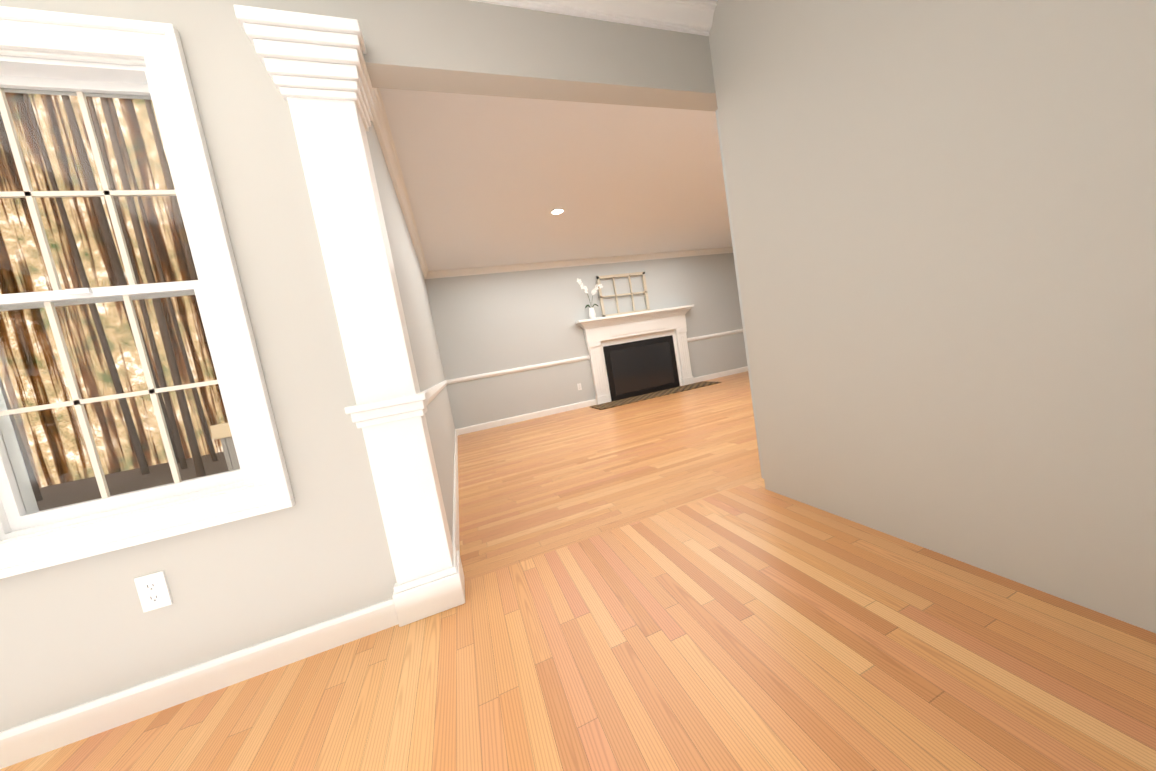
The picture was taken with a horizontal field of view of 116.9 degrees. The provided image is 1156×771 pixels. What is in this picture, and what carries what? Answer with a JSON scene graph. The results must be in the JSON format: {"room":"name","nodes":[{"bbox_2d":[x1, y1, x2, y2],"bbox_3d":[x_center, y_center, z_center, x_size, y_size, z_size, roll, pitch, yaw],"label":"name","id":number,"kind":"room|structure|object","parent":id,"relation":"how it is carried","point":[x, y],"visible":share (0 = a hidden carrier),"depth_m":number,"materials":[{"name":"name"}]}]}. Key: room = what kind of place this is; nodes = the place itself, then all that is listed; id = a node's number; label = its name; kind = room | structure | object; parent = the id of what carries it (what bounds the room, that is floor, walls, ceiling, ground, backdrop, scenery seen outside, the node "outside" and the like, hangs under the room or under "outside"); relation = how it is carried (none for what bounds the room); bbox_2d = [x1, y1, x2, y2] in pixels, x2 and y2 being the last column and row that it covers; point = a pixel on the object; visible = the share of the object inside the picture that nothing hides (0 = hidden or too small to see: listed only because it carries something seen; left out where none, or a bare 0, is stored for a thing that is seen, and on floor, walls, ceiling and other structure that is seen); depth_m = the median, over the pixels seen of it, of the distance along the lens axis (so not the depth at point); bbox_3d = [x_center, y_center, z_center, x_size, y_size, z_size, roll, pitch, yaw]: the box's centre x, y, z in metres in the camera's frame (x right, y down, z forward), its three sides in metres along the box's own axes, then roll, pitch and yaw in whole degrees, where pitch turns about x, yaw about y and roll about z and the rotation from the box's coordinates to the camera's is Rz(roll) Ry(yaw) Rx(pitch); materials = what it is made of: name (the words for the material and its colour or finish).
{"room":"empty living room","nodes":[
{"label":"empty living room","id":0,"kind":"room"},
{"bbox_2d":[0,0,763,731],"bbox_3d":[1.115,-0.686,2.019,8.200,2.440,0.120,-11,5,-18],"label":"wall","id":1,"kind":"structure","parent":0,"point":[78,632],"depth_m":1.24,"materials":[{"name":"grey paint"}]},
{"bbox_2d":[0,55,253,539],"bbox_3d":[-1.900,-0.204,1.006,1.416,1.391,0.100,-11,5,-18],"label":"window","id":2,"kind":"structure","parent":1,"relation":"in","point":[21,514],"depth_m":1.12,"materials":[{"name":"white plastic"}]},
{"bbox_2d":[0,6,294,578],"bbox_3d":[-1.877,-0.202,0.938,1.598,1.573,0.043,-11,5,-18],"label":"window frame","id":3,"kind":"structure","parent":1,"relation":"attached to","point":[155,49],"depth_m":1.13,"materials":[{"name":"white wood"}]},
{"bbox_2d":[134,571,172,611],"bbox_3d":[-1.366,0.663,1.142,0.070,0.115,0.008,-11,5,-18],"label":"outlet","id":4,"kind":"object","parent":1,"relation":"attached to","point":[153,591],"visible":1,"depth_m":1.14,"materials":[{"name":"white plastic"}]},
{"bbox_2d":[0,598,397,768],"bbox_3d":[-1.569,1.044,1.080,1.910,0.100,0.016,-11,5,-18],"label":"baseboard","id":5,"kind":"structure","parent":1,"relation":"attached to","point":[31,739],"depth_m":1.15,"materials":[{"name":"white wood"}]},
{"bbox_2d":[470,0,716,35],"bbox_3d":[-1.065,-1.435,1.146,3.690,0.090,0.075,-11,5,-18],"label":"crown molding","id":6,"kind":"structure","parent":1,"relation":"attached to","point":[691,16],"depth_m":1.56,"materials":[{"name":"white"}]},
{"bbox_2d":[366,121,454,540],"bbox_3d":[-1.448,-0.369,3.347,0.120,2.440,4.035,-11,5,-18],"label":"wall","id":7,"kind":"structure","parent":0,"point":[420,329],"depth_m":2.23,"materials":[{"name":"grey paint"}]},
{"bbox_2d":[371,88,430,278],"bbox_3d":[-1.556,-1.541,3.283,0.075,0.090,3.870,-11,5,-18],"label":"crown molding","id":8,"kind":"structure","parent":7,"relation":"attached to","point":[382,129],"depth_m":2.51,"materials":[{"name":"white"}]},
{"bbox_2d":[422,380,447,403],"bbox_3d":[-1.314,0.010,3.405,0.026,0.070,4.035,-11,5,-18],"label":"trim","id":9,"kind":"structure","parent":7,"relation":"attached to","point":[435,390],"depth_m":2.40,"materials":[{"name":"white wood"}]},
{"bbox_2d":[452,429,459,552],"bbox_3d":[-1.190,0.768,3.471,0.016,0.100,4.035,-11,5,-18],"label":"baseboard","id":10,"kind":"structure","parent":7,"relation":"attached to","point":[455,543],"depth_m":2.35,"materials":[{"name":"white wood"}]},
{"bbox_2d":[379,88,731,270],"bbox_3d":[1.161,-2.168,4.292,6.300,0.060,4.235,-11,5,-18],"label":"ceiling","id":11,"kind":"structure","parent":0,"point":[492,180],"depth_m":3.10,"materials":[{"name":"white paint"}]},
{"bbox_2d":[549,208,564,214],"bbox_3d":[-0.220,-1.855,3.794,0.170,0.006,0.170,-11,5,-18],"label":"recessed light","id":12,"kind":"object","parent":11,"relation":"in","point":[557,211],"visible":1,"depth_m":3.78,"materials":[{"name":"white"}]},
{"bbox_2d":[0,371,1155,770],"bbox_3d":[1.887,0.622,0.151,8.580,0.060,12.700,-11,5,-18],"label":"floor","id":13,"kind":"structure","parent":0,"point":[754,626],"depth_m":1.05,"materials":[{"name":"brown wood"}]},
{"bbox_2d":[234,5,464,626],"bbox_3d":[-0.777,-0.161,1.387,0.345,2.150,0.300,-11,5,-18],"label":"pilaster","id":14,"kind":"object","parent":13,"relation":"on","point":[315,66],"visible":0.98,"depth_m":1.30,"materials":[{"name":"white wood"}]},
{"bbox_2d":[575,304,693,404],"bbox_3d":[1.146,-0.557,6.247,2.240,1.440,0.215,-11,5,-18],"label":"fireplace","id":15,"kind":"object","parent":13,"relation":"on","point":[637,353],"visible":1,"depth_m":6.27,"materials":[{"name":"white wood"}]},
{"bbox_2d":[589,307,595,318],"bbox_3d":[0.237,-1.201,5.917,0.124,0.185,0.124,-11,5,-18],"label":"vase","id":16,"kind":"object","parent":15,"relation":"on","point":[592,313],"visible":0.81,"depth_m":5.88,"materials":[{"name":"white ceramic"}]},
{"bbox_2d":[577,278,602,307],"bbox_3d":[0.204,-1.522,5.903,0.452,0.528,0.134,-11,5,-18],"label":"potted plant","id":17,"kind":"object","parent":16,"relation":"in","point":[593,291],"visible":0.94,"depth_m":5.87,"materials":[{"name":"white plant"}]},
{"bbox_2d":[596,272,649,316],"bbox_3d":[0.797,-1.582,6.166,0.920,0.698,0.030,-11,5,-18],"label":"decor","id":18,"kind":"object","parent":15,"relation":"on","point":[598,278],"visible":0.81,"depth_m":6.14,"materials":[{"name":"beige wood"}]},
{"bbox_2d":[590,381,720,409],"bbox_3d":[1.349,0.150,6.064,2.300,0.014,0.500,-11,5,-18],"label":"hearth","id":19,"kind":"object","parent":13,"relation":"on","point":[616,403],"visible":1,"depth_m":5.99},
{"bbox_2d":[425,253,747,428],"bbox_3d":[0.691,-0.990,6.258,6.220,2.440,0.120,-11,5,-18],"label":"wall","id":20,"kind":"structure","parent":0,"point":[488,323],"depth_m":5.80,"materials":[{"name":"grey paint"}]},
{"bbox_2d":[448,355,589,383],"bbox_3d":[-0.877,-0.265,5.667,2.300,0.070,0.026,-11,5,-18],"label":"trim","id":21,"kind":"structure","parent":20,"relation":"attached to","point":[542,365],"depth_m":5.63,"materials":[{"name":"white wood"}]},
{"bbox_2d":[457,399,596,434],"bbox_3d":[-0.750,0.491,5.738,2.300,0.100,0.016,-11,5,-18],"label":"baseboard","id":22,"kind":"structure","parent":20,"relation":"attached to","point":[501,422],"depth_m":5.69,"materials":[{"name":"white wood"}]},
{"bbox_2d":[431,247,732,278],"bbox_3d":[0.540,-2.144,6.068,5.950,0.090,0.075,-11,5,-18],"label":"crown molding","id":23,"kind":"structure","parent":20,"relation":"attached to","point":[639,257],"depth_m":5.84,"materials":[{"name":"white"}]},
{"bbox_2d":[687,329,742,341],"bbox_3d":[2.783,-0.995,6.899,1.680,0.070,0.026,-11,5,-18],"label":"trim","id":24,"kind":"structure","parent":20,"relation":"attached to","point":[739,330],"depth_m":6.84,"materials":[{"name":"white wood"}]},
{"bbox_2d":[694,366,747,382],"bbox_3d":[2.910,-0.239,6.970,1.680,0.100,0.016,-11,5,-18],"label":"baseboard","id":25,"kind":"structure","parent":20,"relation":"attached to","point":[743,369],"depth_m":6.92,"materials":[{"name":"white wood"}]},
{"bbox_2d":[709,0,1155,632],"bbox_3d":[1.121,-0.612,1.185,0.100,2.440,1.465,-11,5,-18],"label":"wall","id":26,"kind":"structure","parent":0,"point":[943,214],"depth_m":1.08,"materials":[{"name":"grey paint"}]},
{"label":"outside","id":27,"kind":"structure","parent":0,"visible":0},
{"bbox_2d":[37,452,227,510],"bbox_3d":[-22.799,4.811,4.351,40.920,0.100,90.000,-11,5,-18],"label":"ground","id":28,"kind":"structure","parent":27,"point":[152,476],"depth_m":8.80,"materials":[{"name":"brown"}]},
{"bbox_2d":[0,93,217,501],"bbox_3d":[-9.133,-4.763,3.256,10.374,14.358,16.593,-11,5,-18],"label":"trunks","id":29,"kind":"object","parent":28,"relation":"on","point":[186,417],"depth_m":9.02,"materials":[{"name":"brown plant"}]},
{"bbox_2d":[0,92,227,487],"bbox_3d":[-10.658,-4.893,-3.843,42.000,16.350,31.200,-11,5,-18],"label":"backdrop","id":30,"kind":"object","parent":28,"relation":"on","point":[43,107],"depth_m":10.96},
{"bbox_2d":[210,422,239,470],"bbox_3d":[-3.479,0.771,5.396,2.020,1.220,2.190,-11,5,-18],"label":"post","id":31,"kind":"object","parent":28,"relation":"on","point":[218,429],"depth_m":4.09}
]}

